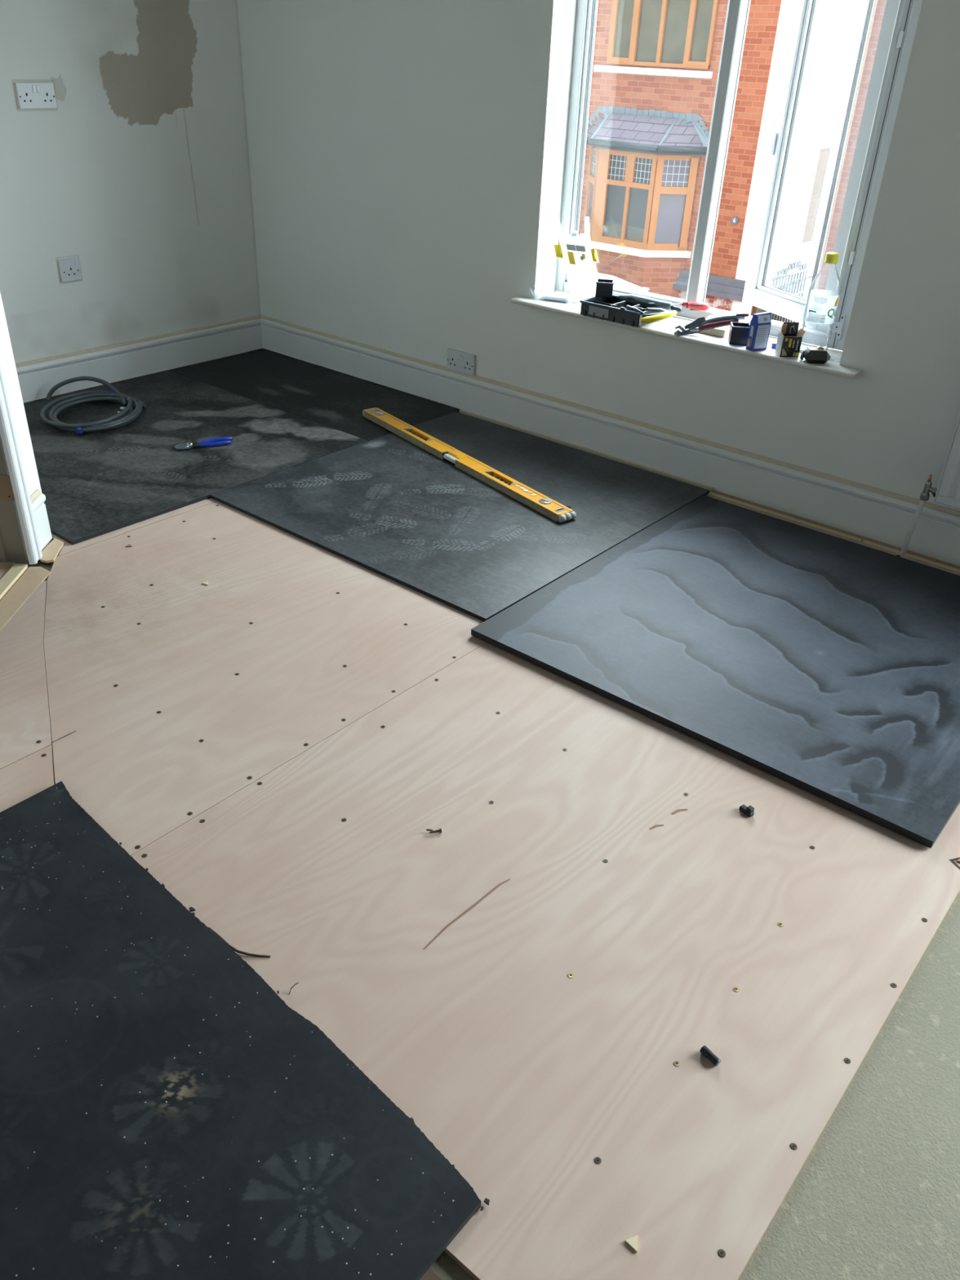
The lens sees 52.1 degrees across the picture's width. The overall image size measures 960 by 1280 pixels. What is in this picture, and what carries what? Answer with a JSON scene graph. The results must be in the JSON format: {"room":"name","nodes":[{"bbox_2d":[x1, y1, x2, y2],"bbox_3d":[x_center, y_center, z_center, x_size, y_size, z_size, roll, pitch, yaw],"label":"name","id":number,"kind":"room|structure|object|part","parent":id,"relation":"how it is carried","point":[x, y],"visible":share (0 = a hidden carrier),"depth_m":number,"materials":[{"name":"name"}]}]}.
{"room":"construction site","nodes":[
{"label":"construction site","id":0,"kind":"room"},
{"bbox_2d":[0,292,52,551],"bbox_3d":[-1.746,-1.514,2.584,1.296,2.470,0.189,25,38,32],"label":"wall","id":1,"kind":"structure","parent":0,"point":[6,357],"depth_m":2.73,"materials":[{"name":"white paint"}]},
{"bbox_2d":[29,488,52,550],"bbox_3d":[-1.290,-0.345,2.869,0.022,0.158,0.111,2,31,-1],"label":"door","id":2,"kind":"structure","parent":1,"relation":"in","point":[37,499],"depth_m":2.88,"materials":[{"name":"paint"}]},
{"bbox_2d":[0,0,261,363],"bbox_3d":[-1.615,-1.779,3.807,0.001,1.660,1.816,25,38,32],"label":"wall","id":3,"kind":"structure","parent":0,"point":[139,173],"depth_m":3.98,"materials":[{"name":"white paint"}]},
{"bbox_2d":[14,82,57,109],"bbox_3d":[-1.632,-2.003,3.614,0.018,0.086,0.146,25,38,32],"label":"double socket","id":4,"kind":"object","parent":3,"relation":"attached to","point":[30,95],"visible":1,"depth_m":3.61,"materials":[{"name":"white plastic"}]},
{"bbox_2d":[31,84,35,93],"bbox_3d":[-1.631,-2.016,3.594,0.005,0.024,0.012,25,38,32],"label":"rocker switch","id":5,"kind":"object","parent":4,"relation":"attached to","point":[33,86],"depth_m":3.59,"materials":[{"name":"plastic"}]},
{"bbox_2d":[35,84,39,93],"bbox_3d":[-1.621,-2.022,3.605,0.005,0.024,0.012,25,38,32],"label":"rocker switch","id":6,"kind":"object","parent":4,"relation":"attached to","point":[37,86],"depth_m":3.60,"materials":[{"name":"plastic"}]},
{"bbox_2d":[57,257,82,282],"bbox_3d":[-1.645,-1.486,3.944,0.018,0.086,0.086,25,38,32],"label":"socket","id":7,"kind":"object","parent":3,"relation":"attached to","point":[69,268],"visible":1,"depth_m":3.94,"materials":[{"name":"white plastic"}]},
{"bbox_2d":[15,315,262,402],"bbox_3d":[-1.635,-1.155,4.179,0.022,0.166,1.816,25,38,32],"label":"baseboard","id":8,"kind":"structure","parent":3,"relation":"attached to","point":[114,362],"depth_m":4.31,"materials":[{"name":"paint"}]},
{"bbox_2d":[27,495,959,1279],"bbox_3d":[-0.080,0.651,1.610,6.800,0.100,5.400,25,38,32],"label":"floor","id":9,"kind":"structure","parent":0,"point":[876,1196],"depth_m":1.40,"materials":[{"name":"beige wood"}]},
{"bbox_2d":[0,561,16,579],"bbox_3d":[-1.383,-0.008,2.485,0.094,0.019,0.810,2,31,-1],"label":"plank","id":10,"kind":"object","parent":9,"relation":"on","point":[5,566],"visible":0.67,"depth_m":2.80,"materials":[{"name":"brown wood"}]},
{"bbox_2d":[0,563,28,600],"bbox_3d":[-1.312,-0.004,2.476,0.036,0.021,0.790,2,31,-1],"label":"batten","id":11,"kind":"object","parent":9,"relation":"on","point":[16,571],"visible":1,"depth_m":2.74,"materials":[{"name":"beige wood"}]},
{"bbox_2d":[0,566,51,631],"bbox_3d":[-1.252,0.064,2.377,0.072,0.013,1.032,2,31,-1],"label":"board","id":12,"kind":"object","parent":9,"relation":"on","point":[33,576],"visible":1,"depth_m":2.68,"materials":[{"name":"beige wood"}]},
{"bbox_2d":[0,580,53,768],"bbox_3d":[-1.082,0.141,2.263,0.321,0.013,1.139,3,31,1],"label":"plywood board","id":13,"kind":"object","parent":9,"relation":"on","point":[25,730],"visible":1,"depth_m":2.31,"materials":[{"name":"beige wood"}]},
{"bbox_2d":[0,744,54,812],"bbox_3d":[-1.011,0.450,1.762,0.416,0.013,0.764,25,38,32],"label":"plywood board","id":14,"kind":"object","parent":9,"relation":"on","point":[33,774],"visible":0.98,"depth_m":2.03,"materials":[{"name":"beige wood"}]},
{"bbox_2d":[40,537,63,563],"bbox_3d":[-1.266,-0.265,2.898,0.052,0.007,0.153,-1,32,-7],"label":"wood packer","id":15,"kind":"object","parent":9,"relation":"on","point":[51,552],"visible":0.91,"depth_m":2.88,"materials":[{"name":"beige wood"}]},
{"bbox_2d":[51,497,217,556],"bbox_3d":[-1.149,-0.820,3.838,1.298,0.012,1.832,25,38,32],"label":"plywood board","id":16,"kind":"object","parent":9,"relation":"on","point":[67,548],"visible":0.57,"depth_m":3.05,"materials":[{"name":"beige wood"}]},
{"bbox_2d":[23,369,368,545],"bbox_3d":[-1.315,-0.753,3.692,1.279,0.012,1.240,25,38,32],"label":"rubber mat","id":17,"kind":"object","parent":16,"relation":"on","point":[95,484],"visible":0.83,"depth_m":3.60,"materials":[{"name":"black rubber"}]},
{"bbox_2d":[40,376,146,435],"bbox_3d":[-1.517,-0.926,3.855,0.390,0.094,0.462,-7,33,-16],"label":"coiled cable","id":18,"kind":"object","parent":17,"relation":"on","point":[135,406],"visible":1,"depth_m":3.88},
{"bbox_2d":[174,436,232,449],"bbox_3d":[-1.020,-0.729,3.640,0.221,0.021,0.058,-14,35,-25],"label":"pincers","id":19,"kind":"object","parent":17,"relation":"on","point":[215,442],"visible":1,"depth_m":3.63,"materials":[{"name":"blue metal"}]},
{"bbox_3d":[-0.982,-0.728,3.643,0.120,0.016,0.024,-11,34,-21],"label":"handle","id":20,"kind":"part","parent":19,"relation":"part of","materials":[{"name":"blue plastic"}]},
{"bbox_3d":[-0.991,-0.745,3.671,0.137,0.016,0.024,-17,36,-29],"label":"handle","id":21,"kind":"part","parent":19,"relation":"part of","materials":[{"name":"blue plastic"}]},
{"bbox_2d":[169,348,461,440],"bbox_3d":[-0.744,-1.091,4.289,1.279,0.012,0.540,25,38,32],"label":"rubber mat","id":22,"kind":"object","parent":16,"relation":"on","point":[319,394],"visible":0.98,"depth_m":4.25,"materials":[{"name":"black rubber"}]},
{"bbox_2d":[43,501,485,855],"bbox_3d":[-0.431,-0.220,2.905,1.220,0.013,2.456,25,38,32],"label":"plywood board","id":23,"kind":"object","parent":9,"relation":"on","point":[171,694],"visible":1,"depth_m":2.46,"materials":[{"name":"brown wood"}]},
{"bbox_2d":[210,411,710,621],"bbox_3d":[-0.043,-0.501,3.373,1.190,0.012,1.246,25,38,32],"label":"floor panel","id":24,"kind":"object","parent":23,"relation":"on","point":[387,505],"visible":0.92,"depth_m":3.25,"materials":[{"name":"black rubber"}]},
{"bbox_2d":[362,407,576,522],"bbox_3d":[-0.082,-0.668,3.601,0.066,0.033,1.241,-20,38,-32],"label":"spirit level","id":25,"kind":"object","parent":24,"relation":"on","point":[545,505],"visible":1,"depth_m":3.51,"materials":[{"name":"yellow metal"}]},
{"bbox_2d":[419,1268,441,1279],"bbox_3d":[-0.825,0.684,1.403,1.850,0.004,0.686,25,38,32],"label":"boards","id":26,"kind":"object","parent":9,"relation":"on","point":[429,1274],"visible":0.02,"depth_m":1.25,"materials":[{"name":"brown wood"}]},
{"bbox_2d":[130,500,959,1279],"bbox_3d":[0.522,0.208,2.273,1.220,0.013,2.504,25,38,32],"label":"plywood board","id":27,"kind":"object","parent":9,"relation":"on","point":[538,981],"visible":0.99,"depth_m":1.72,"materials":[{"name":"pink wood"}]},
{"bbox_2d":[208,927,270,957],"bbox_3d":[-0.415,0.520,1.671,0.127,0.009,0.020,15,34,20],"label":"strip","id":28,"kind":"object","parent":27,"relation":"on","point":[217,935],"visible":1,"depth_m":1.66,"materials":[{"name":"black rubber"}]},
{"bbox_2d":[0,781,489,1279],"bbox_3d":[-0.779,0.736,1.285,1.198,0.013,1.206,25,38,32],"label":"rubber mat","id":29,"kind":"object","parent":27,"relation":"on","point":[166,1114],"visible":1,"depth_m":1.40,"materials":[{"name":"black rubber"}]},
{"bbox_2d":[426,828,441,833],"bbox_3d":[-0.091,0.376,1.933,0.030,0.009,0.011,-4,32,-11],"label":"screw","id":30,"kind":"object","parent":27,"relation":"on","point":[439,830],"visible":1,"depth_m":1.93,"materials":[{"name":"grey metal"}]},
{"bbox_2d":[624,1235,637,1252],"bbox_3d":[0.198,0.788,1.283,0.017,0.003,0.021,4,31,2],"label":"chip","id":31,"kind":"object","parent":27,"relation":"on","point":[632,1242],"visible":1,"depth_m":1.28,"materials":[{"name":"beige wood"}]},
{"bbox_2d":[699,1045,720,1066],"bbox_3d":[0.357,0.644,1.521,0.013,0.013,0.032,-20,38,-32],"label":"plug","id":32,"kind":"object","parent":27,"relation":"on","point":[704,1050],"visible":1,"depth_m":1.52,"materials":[{"name":"black plastic"}]},
{"bbox_2d":[471,495,959,848],"bbox_3d":[0.834,-0.045,2.675,1.192,0.018,1.250,25,38,32],"label":"floor panel","id":33,"kind":"object","parent":27,"relation":"on","point":[827,665],"visible":1,"depth_m":2.54,"materials":[{"name":"rubber"}]},
{"bbox_2d":[738,804,754,817],"bbox_3d":[0.548,0.348,2.017,0.015,0.018,0.030,-19,37,-31],"label":"rubber offcut","id":34,"kind":"object","parent":27,"relation":"on","point":[748,811],"visible":1,"depth_m":2.01,"materials":[{"name":"black rubber"}]},
{"bbox_2d":[706,489,959,573],"bbox_3d":[1.304,-0.286,3.137,1.288,0.014,0.022,25,38,32],"label":"wood strip","id":35,"kind":"object","parent":9,"relation":"on","point":[714,495],"visible":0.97,"depth_m":3.23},
{"bbox_2d":[237,0,959,511],"bbox_3d":[1.545,-1.380,2.590,7.000,2.650,0.294,25,38,32],"label":"wall","id":36,"kind":"structure","parent":0,"point":[406,157],"depth_m":3.61,"materials":[{"name":"white paint"}]},
{"bbox_2d":[23,347,713,492],"bbox_3d":[-0.678,-0.645,3.571,2.470,0.021,1.770,25,38,32],"label":"trim","id":37,"kind":"structure","parent":36,"relation":"attached to","point":[710,488],"depth_m":3.84,"materials":[{"name":"white wood"}]},
{"bbox_2d":[447,348,475,376],"bbox_3d":[-0.079,-1.144,4.042,0.146,0.086,0.018,25,38,32],"label":"double socket","id":38,"kind":"object","parent":36,"relation":"attached to","point":[458,361],"visible":1,"depth_m":4.03,"materials":[{"name":"white plastic"}]},
{"bbox_2d":[260,315,959,566],"bbox_3d":[1.393,-0.349,3.082,6.416,0.166,0.022,25,38,32],"label":"baseboard","id":39,"kind":"structure","parent":36,"relation":"attached to","point":[878,514],"depth_m":3.59,"materials":[{"name":"paint"}]},
{"bbox_2d":[511,0,922,379],"bbox_3d":[0.815,-1.724,3.171,1.354,1.425,0.531,25,38,32],"label":"window","id":40,"kind":"structure","parent":36,"relation":"in","point":[900,17],"depth_m":3.24,"materials":[{"name":"white plastic"}]},
{"bbox_2d":[528,286,572,303],"bbox_3d":[0.269,-1.305,3.687,0.165,0.052,0.078,12,33,16],"label":"blister pack","id":41,"kind":"object","parent":40,"relation":"on","point":[549,297],"visible":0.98,"depth_m":3.68,"materials":[{"name":"clear plastic"}]},
{"bbox_2d":[532,293,572,303],"bbox_3d":[0.276,-1.288,3.694,0.150,0.016,0.078,12,33,16],"label":"tray","id":42,"kind":"object","parent":41,"relation":"on","point":[549,297],"depth_m":3.68,"materials":[{"name":"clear plastic"}]},
{"bbox_2d":[552,213,599,302],"bbox_3d":[0.365,-1.403,3.628,0.262,0.295,0.084,25,38,32],"label":"case","id":43,"kind":"object","parent":40,"relation":"on","point":[580,258],"visible":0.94,"depth_m":3.63,"materials":[{"name":"plastic"}]},
{"bbox_3d":[0.319,-1.416,3.645,0.023,0.295,0.165,-19,37,-31],"label":"rail","id":44,"kind":"part","parent":43,"relation":"part of","materials":[{"name":"plastic"}]},
{"bbox_3d":[0.343,-1.488,3.615,0.109,0.032,0.024,15,33,19],"label":"cross rail","id":45,"kind":"part","parent":43,"relation":"part of","materials":[{"name":"plastic"}]},
{"bbox_3d":[0.378,-1.365,3.639,0.051,0.212,0.191,-18,37,-30],"label":"panel","id":46,"kind":"part","parent":43,"relation":"part of","materials":[{"name":"plastic"}]},
{"bbox_2d":[579,253,586,260],"bbox_3d":[0.380,-1.413,3.624,0.025,0.023,0.007,15,33,19],"label":"print","id":47,"kind":"object","parent":43,"relation":"attached to","point":[582,255],"depth_m":3.62},
{"bbox_3d":[0.419,-1.387,3.606,0.023,0.293,0.147,-18,37,-30],"label":"rail","id":48,"kind":"part","parent":43,"relation":"part of","materials":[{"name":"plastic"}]},
{"bbox_2d":[579,294,656,327],"bbox_3d":[0.507,-1.173,3.479,0.263,0.061,0.180,25,38,32],"label":"tray","id":49,"kind":"object","parent":40,"relation":"on","point":[613,309],"visible":0.76,"depth_m":3.44,"materials":[{"name":"black plastic"}]},
{"bbox_2d":[595,278,614,297],"bbox_3d":[0.450,-1.271,3.547,0.065,0.050,0.065,6,31,6],"label":"storage bin","id":50,"kind":"object","parent":49,"relation":"on","point":[604,287],"visible":1,"depth_m":3.52,"materials":[{"name":"black plastic"}]},
{"bbox_3d":[0.533,-1.133,3.374,0.012,0.017,0.083,-18,37,-30],"label":"hinge arm","id":51,"kind":"part","parent":49,"relation":"part of","materials":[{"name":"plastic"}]},
{"bbox_2d":[617,293,682,312],"bbox_3d":[0.590,-1.183,3.437,0.263,0.029,0.030,26,38,33],"label":"utility knife","id":52,"kind":"object","parent":49,"relation":"on","point":[636,299],"visible":0.95,"depth_m":3.42,"materials":[{"name":"grey metal"}]},
{"bbox_2d":[640,307,676,323],"bbox_3d":[0.613,-1.105,3.352,0.110,0.042,0.095,13,33,16],"label":"snips","id":53,"kind":"object","parent":49,"relation":"on","point":[661,313],"visible":1,"depth_m":3.33,"materials":[{"name":"yellow plastic"}]},
{"bbox_3d":[0.602,-1.107,3.341,0.099,0.026,0.019,1,31,-3],"label":"black handle","id":54,"kind":"part","parent":53,"relation":"part of","materials":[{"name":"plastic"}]},
{"bbox_2d":[648,301,709,310],"bbox_3d":[0.693,-1.165,3.422,0.216,0.030,0.028,-1,31,-5],"label":"screwdriver","id":55,"kind":"object","parent":49,"relation":"on","point":[693,305],"visible":1,"depth_m":3.42,"materials":[{"name":"red plastic"}]},
{"bbox_3d":[0.753,-1.165,3.428,0.096,0.030,0.028,-1,31,-5],"label":"handle","id":56,"kind":"part","parent":55,"relation":"part of","materials":[{"name":"red plastic"}]},
{"bbox_3d":[0.703,-1.082,3.421,1.330,0.018,0.236,25,38,32],"label":"sill","id":57,"kind":"part","parent":40,"relation":"part of","materials":[{"name":"white paint"}]},
{"bbox_2d":[673,312,748,336],"bbox_3d":[0.775,-1.071,3.314,0.240,0.088,0.075,3,31,1],"label":"pliers","id":58,"kind":"object","parent":40,"relation":"on","point":[700,324],"visible":0.99,"depth_m":3.29,"materials":[{"name":"grey metal"}]},
{"bbox_3d":[0.778,-1.052,3.295,0.172,0.057,0.021,4,31,2],"label":"handle","id":59,"kind":"part","parent":58,"relation":"part of","materials":[{"name":"metal"}]},
{"bbox_3d":[0.817,-1.071,3.290,0.157,0.060,0.021,6,31,6],"label":"handle","id":60,"kind":"part","parent":58,"relation":"part of","materials":[{"name":"grey metal"}]},
{"bbox_2d":[698,326,729,337],"bbox_3d":[0.793,-1.059,3.348,0.115,0.024,0.062,23,37,30],"label":"block","id":61,"kind":"object","parent":40,"relation":"on","point":[722,331],"visible":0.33,"depth_m":3.31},
{"bbox_2d":[705,315,746,327],"bbox_3d":[0.848,-1.091,3.396,0.150,0.034,0.054,21,36,28],"label":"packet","id":62,"kind":"object","parent":40,"relation":"on","point":[710,316],"visible":0.15,"depth_m":3.40,"materials":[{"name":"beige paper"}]},
{"bbox_2d":[728,321,750,345],"bbox_3d":[0.856,-1.010,3.240,0.065,0.058,0.065,6,31,6],"label":"storage bin","id":63,"kind":"object","parent":40,"relation":"on","point":[739,331],"visible":0.78,"depth_m":3.22,"materials":[{"name":"black plastic"}]},
{"bbox_2d":[746,311,771,351],"bbox_3d":[0.899,-0.994,3.162,0.061,0.116,0.032,-12,34,-22],"label":"carton","id":64,"kind":"object","parent":40,"relation":"on","point":[761,322],"visible":1,"depth_m":3.15,"materials":[{"name":"blue cardboard"}]},
{"bbox_2d":[746,325,754,347],"bbox_3d":[0.871,-0.977,3.159,0.001,0.067,0.018,-12,34,-23],"label":"print","id":65,"kind":"object","parent":64,"relation":"attached to","point":[752,326],"depth_m":3.16},
{"bbox_2d":[756,317,767,344],"bbox_3d":[0.904,-0.991,3.151,0.036,0.083,0.007,-12,34,-22],"label":"print","id":66,"kind":"object","parent":64,"relation":"attached to","point":[762,322],"depth_m":3.15},
{"bbox_3d":[0.972,-1.639,3.343,0.047,0.155,0.024,-10,34,-20],"label":"handle","id":67,"kind":"part","parent":40,"relation":"part of","materials":[{"name":"plastic"}]},
{"bbox_2d":[771,342,776,348],"bbox_3d":[0.980,-0.963,3.212,0.050,0.016,0.022,8,32,8],"label":"packet","id":68,"kind":"object","parent":40,"relation":"on","point":[773,344],"visible":0.43,"depth_m":3.21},
{"bbox_2d":[774,322,805,356],"bbox_3d":[0.981,-0.955,3.121,0.084,0.097,0.049,-2,32,-7],"label":"box","id":69,"kind":"object","parent":40,"relation":"on","point":[788,342],"visible":1,"depth_m":3.12,"materials":[{"name":"black cardboard"}]},
{"bbox_2d":[781,337,798,356],"bbox_3d":[0.986,-0.927,3.110,0.056,0.057,0.001,-2,32,-7],"label":"print","id":70,"kind":"object","parent":69,"relation":"attached to","point":[789,346],"depth_m":3.11},
{"bbox_2d":[800,346,830,364],"bbox_3d":[1.052,-0.896,3.077,0.082,0.048,0.064,3,31,0],"label":"tape measure","id":71,"kind":"object","parent":40,"relation":"on","point":[819,354],"visible":1,"depth_m":3.06,"materials":[{"name":"black plastic"}]},
{"bbox_2d":[799,252,840,354],"bbox_3d":[1.076,-1.055,3.090,0.096,0.307,0.096,25,38,32],"label":"plastic bottle","id":72,"kind":"object","parent":40,"relation":"on","point":[830,257],"visible":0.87,"depth_m":3.07,"materials":[{"name":"clear plastic"}]},
{"bbox_2d":[807,296,827,323],"bbox_3d":[1.054,-1.030,3.063,0.053,0.076,0.013,25,38,32],"label":"print","id":73,"kind":"object","parent":72,"relation":"attached to","point":[810,310],"depth_m":3.07},
{"bbox_2d":[834,297,839,306],"bbox_3d":[1.109,-1.052,3.053,0.021,0.027,0.001,-26,41,-38],"label":"print","id":74,"kind":"object","parent":72,"relation":"on","point":[836,304],"depth_m":3.05},
{"bbox_3d":[1.108,-1.692,3.104,0.056,1.307,0.480,-10,34,-20],"label":"casement frame","id":75,"kind":"part","parent":40,"relation":"part of","materials":[{"name":"white plastic"}]},
{"bbox_3d":[1.184,-1.551,2.881,0.042,1.370,0.026,25,38,32],"label":"jamb moulding","id":76,"kind":"part","parent":40,"relation":"part of","materials":[{"name":"white plastic"}]},
{"bbox_2d":[933,414,959,509],"bbox_3d":[1.783,-0.480,2.570,1.003,0.541,0.086,25,38,32],"label":"radiator","id":77,"kind":"object","parent":36,"relation":"attached to","point":[948,492],"visible":1,"depth_m":2.89,"materials":[{"name":"metal"}]},
{"bbox_2d":[891,474,937,559],"bbox_3d":[1.333,-0.370,3.012,0.090,0.290,0.052,25,38,32],"label":"pipe","id":78,"kind":"object","parent":77,"relation":"attached to","point":[924,496],"visible":0.89,"depth_m":3.00,"materials":[{"name":"silver metal"}]},
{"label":"wall door","id":79,"kind":"structure","parent":0,"visible":0},
{"bbox_2d":[0,360,42,564],"bbox_3d":[-1.311,-0.880,1.950,0.163,2.080,0.915,2,31,-1],"label":"door frame","id":80,"kind":"structure","parent":79,"relation":"attached to","point":[20,543],"depth_m":2.74,"materials":[{"name":"white paint"}]},
{"label":"outside","id":81,"kind":"structure","parent":0,"visible":0},
{"bbox_3d":[6.243,-5.046,16.703,60.000,0.100,27.000,25,38,32],"label":"ground","id":82,"kind":"structure","parent":81,"visible":0},
{"bbox_2d":[577,0,793,315],"bbox_3d":[1.432,-8.317,15.800,7.225,6.050,1.685,25,38,32],"label":"brick house","id":83,"kind":"structure","parent":82,"relation":"on","point":[655,63],"depth_m":14.56,"materials":[{"name":"red brick"}]},
{"bbox_3d":[1.784,-6.909,15.678,0.010,0.780,0.485,-1,31,-6],"label":"pane","id":84,"kind":"part","parent":83,"relation":"part of","materials":[{"name":"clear glass"}]},
{"bbox_3d":[1.809,-7.438,15.356,0.010,0.420,0.485,-1,31,-6],"label":"pane","id":85,"kind":"part","parent":83,"relation":"part of","materials":[{"name":"clear glass"}]},
{"bbox_3d":[2.148,-9.265,14.351,0.295,1.390,0.010,25,38,32],"label":"pane","id":86,"kind":"part","parent":83,"relation":"part of","materials":[{"name":"clear glass"}]},
{"bbox_3d":[2.479,-9.111,14.123,0.375,1.390,0.010,25,38,32],"label":"pane","id":87,"kind":"part","parent":83,"relation":"part of","materials":[{"name":"clear glass"}]},
{"bbox_3d":[2.882,-6.391,14.910,0.455,0.780,0.010,-1,32,-6],"label":"pane","id":88,"kind":"part","parent":83,"relation":"part of","materials":[{"name":"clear glass"}]},
{"bbox_3d":[2.820,-8.952,13.887,0.395,1.390,0.010,25,38,32],"label":"pane","id":89,"kind":"part","parent":83,"relation":"part of","materials":[{"name":"clear glass"}]},
{"bbox_3d":[2.907,-6.920,14.588,0.455,0.420,0.010,-1,32,-6],"label":"pane","id":90,"kind":"part","parent":83,"relation":"part of","materials":[{"name":"clear glass"}]},
{"bbox_3d":[3.141,-8.803,13.665,0.280,1.390,0.010,25,38,32],"label":"pane","id":91,"kind":"part","parent":83,"relation":"part of","materials":[{"name":"clear glass"}]},
{"bbox_3d":[3.765,-6.202,14.520,0.117,0.117,0.016,25,38,32],"label":"number plate","id":92,"kind":"part","parent":83,"relation":"part of","materials":[{"name":"grey metal"}]},
{"bbox_2d":[767,260,809,322],"bbox_3d":[5.092,-5.706,16.287,0.032,1.069,1.370,25,38,32],"label":"iron railing","id":93,"kind":"object","parent":82,"relation":"on","point":[806,268],"visible":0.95,"depth_m":16.22,"materials":[{"name":"white metal"}]},
{"bbox_3d":[5.098,-5.847,16.201,0.032,0.388,1.370,25,38,32],"label":"rail","id":94,"kind":"part","parent":93,"relation":"part of","materials":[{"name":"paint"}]},
{"bbox_2d":[753,0,875,325],"bbox_3d":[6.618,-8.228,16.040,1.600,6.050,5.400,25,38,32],"label":"window pane","id":95,"kind":"structure","parent":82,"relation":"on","point":[838,26],"depth_m":15.28,"materials":[{"name":"clear glass"}]},
{"bbox_2d":[802,0,886,327],"bbox_3d":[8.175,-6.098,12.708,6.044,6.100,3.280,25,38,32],"label":"window pane","id":96,"kind":"structure","parent":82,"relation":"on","point":[879,6],"depth_m":13.12,"materials":[{"name":"clear glass"}]},
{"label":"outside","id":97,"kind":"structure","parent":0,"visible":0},
{"bbox_3d":[1.066,-2.031,11.251,60.000,0.040,6.200,25,38,32],"label":"road","id":98,"kind":"object","parent":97,"visible":0},
{"bbox_2d":[597,254,648,292],"bbox_3d":[0.555,-4.672,13.833,4.020,1.765,1.700,25,38,32],"label":"parked car","id":99,"kind":"object","parent":98,"relation":"on","point":[618,282],"visible":0.06,"depth_m":13.21,"materials":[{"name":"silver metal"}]}
]}

